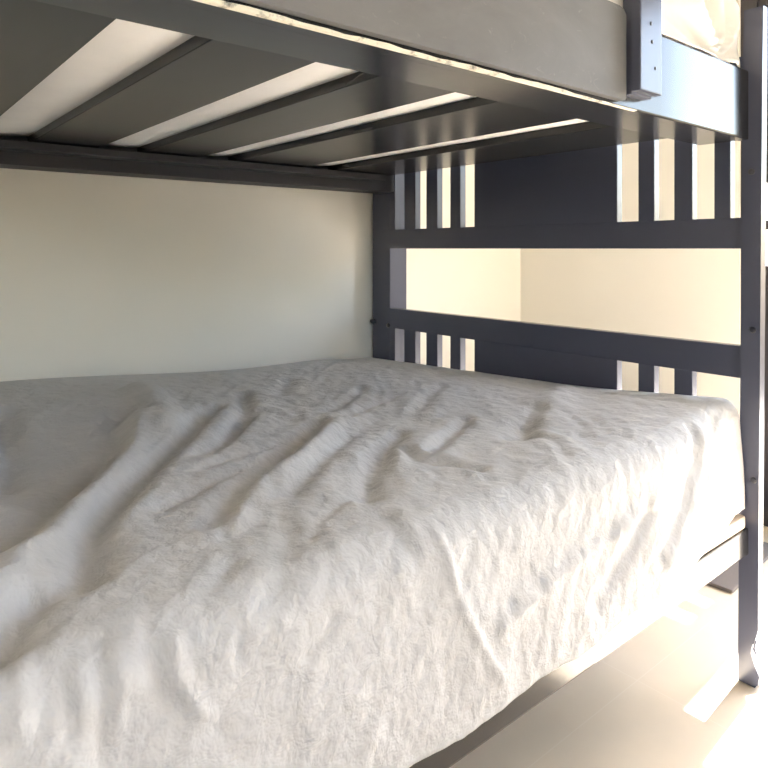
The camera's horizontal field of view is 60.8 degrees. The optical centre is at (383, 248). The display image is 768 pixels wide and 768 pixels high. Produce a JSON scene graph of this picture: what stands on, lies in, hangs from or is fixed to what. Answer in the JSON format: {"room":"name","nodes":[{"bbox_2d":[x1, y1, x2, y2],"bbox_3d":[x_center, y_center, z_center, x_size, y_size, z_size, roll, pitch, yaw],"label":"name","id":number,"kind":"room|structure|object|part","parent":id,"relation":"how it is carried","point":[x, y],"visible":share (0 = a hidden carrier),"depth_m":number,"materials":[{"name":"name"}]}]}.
{"room":"bedroom","nodes":[
{"label":"bedroom","id":0,"kind":"room"},
{"bbox_2d":[0,164,519,381],"bbox_3d":[-0.981,-0.210,2.057,4.630,2.720,0.150,0,0,-40],"label":"wall","id":1,"kind":"structure","parent":0,"point":[101,275],"depth_m":2.24,"materials":[{"name":"paint"}]},
{"bbox_2d":[450,525,767,767],"bbox_3d":[0.393,1.100,0.513,4.480,0.100,3.980,0,0,-40],"label":"floor","id":2,"kind":"structure","parent":0,"point":[672,695],"depth_m":1.50,"materials":[{"name":"beige tile"}]},
{"bbox_2d":[0,0,766,767],"bbox_3d":[-0.335,0.150,1.496,2.170,1.800,1.502,0,0,-40],"label":"bunk bed","id":3,"kind":"object","parent":2,"relation":"on","point":[605,64],"visible":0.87,"depth_m":1.55,"materials":[{"name":"grey paint"}]},
{"bbox_3d":[-0.771,-0.297,2.000,2.020,0.146,0.105,0,0,-40],"label":"rail","id":4,"kind":"part","parent":3,"relation":"part of","materials":[{"name":"grey paint"}]},
{"bbox_2d":[0,19,729,165],"bbox_3d":[-0.311,-0.388,1.477,1.962,0.185,1.273,0,0,-40],"label":"mattress","id":5,"kind":"object","parent":3,"relation":"on","point":[122,48],"visible":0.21,"depth_m":1.28,"materials":[{"name":"white fabric"}]},
{"bbox_2d":[609,0,739,67],"bbox_3d":[-0.298,-0.529,1.445,1.963,0.200,1.304,0,0,-40],"label":"sheet","id":6,"kind":"object","parent":5,"relation":"on","point":[712,27],"visible":0.12,"depth_m":1.45,"materials":[{"name":"white fabric"}]},
{"bbox_3d":[0.023,0.250,2.695,0.090,1.600,0.111,0,0,-40],"label":"post","id":7,"kind":"part","parent":3,"relation":"part of","materials":[{"name":"grey paint"}]},
{"bbox_3d":[0.098,-0.345,0.949,2.020,0.166,0.028,0,0,-40],"label":"rail","id":8,"kind":"part","parent":3,"relation":"part of","materials":[{"name":"grey paint"}]},
{"bbox_3d":[0.498,-0.243,2.074,0.028,0.342,0.544,0,0,-40],"label":"panel","id":9,"kind":"part","parent":3,"relation":"part of","materials":[{"name":"grey paint"}]},
{"bbox_3d":[0.498,0.512,2.074,0.028,0.399,0.544,0,0,-40],"label":"panel","id":10,"kind":"part","parent":3,"relation":"part of","materials":[{"name":"grey paint"}]},
{"bbox_3d":[0.459,0.278,2.120,0.030,0.079,1.339,0,0,-40],"label":"headboard","id":11,"kind":"part","parent":3,"relation":"part of","materials":[{"name":"grey paint"}]},
{"bbox_3d":[0.459,-0.038,2.120,0.030,0.076,1.339,0,0,-40],"label":"headboard","id":12,"kind":"part","parent":3,"relation":"part of","materials":[{"name":"grey paint"}]},
{"bbox_3d":[0.101,0.704,0.944,2.018,0.064,0.016,0,0,-40],"label":"rail","id":13,"kind":"part","parent":3,"relation":"part of","materials":[{"name":"grey paint"}]},
{"bbox_2d":[704,514,744,553],"bbox_3d":[-0.296,0.568,1.460,1.944,0.206,1.313,0,0,-40],"label":"mattress","id":14,"kind":"object","parent":3,"relation":"on","point":[737,523],"visible":0.05,"depth_m":1.53,"materials":[{"name":"white fabric"}]},
{"bbox_2d":[0,357,744,767],"bbox_3d":[-0.336,0.502,1.482,1.973,0.306,1.522,0,0,-40],"label":"sheet","id":15,"kind":"object","parent":14,"relation":"on","point":[355,562],"visible":1,"depth_m":0.93,"materials":[{"name":"fabric"}]},
{"bbox_3d":[0.889,0.237,1.580,0.028,1.626,0.057,0,0,-40],"label":"post","id":16,"kind":"part","parent":3,"relation":"part of","materials":[{"name":"grey paint"}]},
{"bbox_2d":[706,542,767,592],"bbox_3d":[0.986,1.043,2.385,0.440,0.012,0.680,0,0,-43],"label":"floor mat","id":17,"kind":"object","parent":2,"relation":"on","point":[728,581],"visible":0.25,"depth_m":2.06,"materials":[{"name":"grey fabric"}]},
{"bbox_2d":[520,0,740,417],"bbox_3d":[2.042,-0.260,1.877,0.200,2.620,3.980,0,0,-40],"label":"wall","id":18,"kind":"structure","parent":0,"point":[695,294],"depth_m":2.80,"materials":[{"name":"paint"}]},
{"bbox_2d":[741,0,767,526],"bbox_3d":[1.907,-0.020,1.953,0.070,2.140,1.570,0,0,-40],"label":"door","id":19,"kind":"structure","parent":18,"relation":"in","point":[745,4],"depth_m":2.48,"materials":[{"name":"wood"}]}
]}

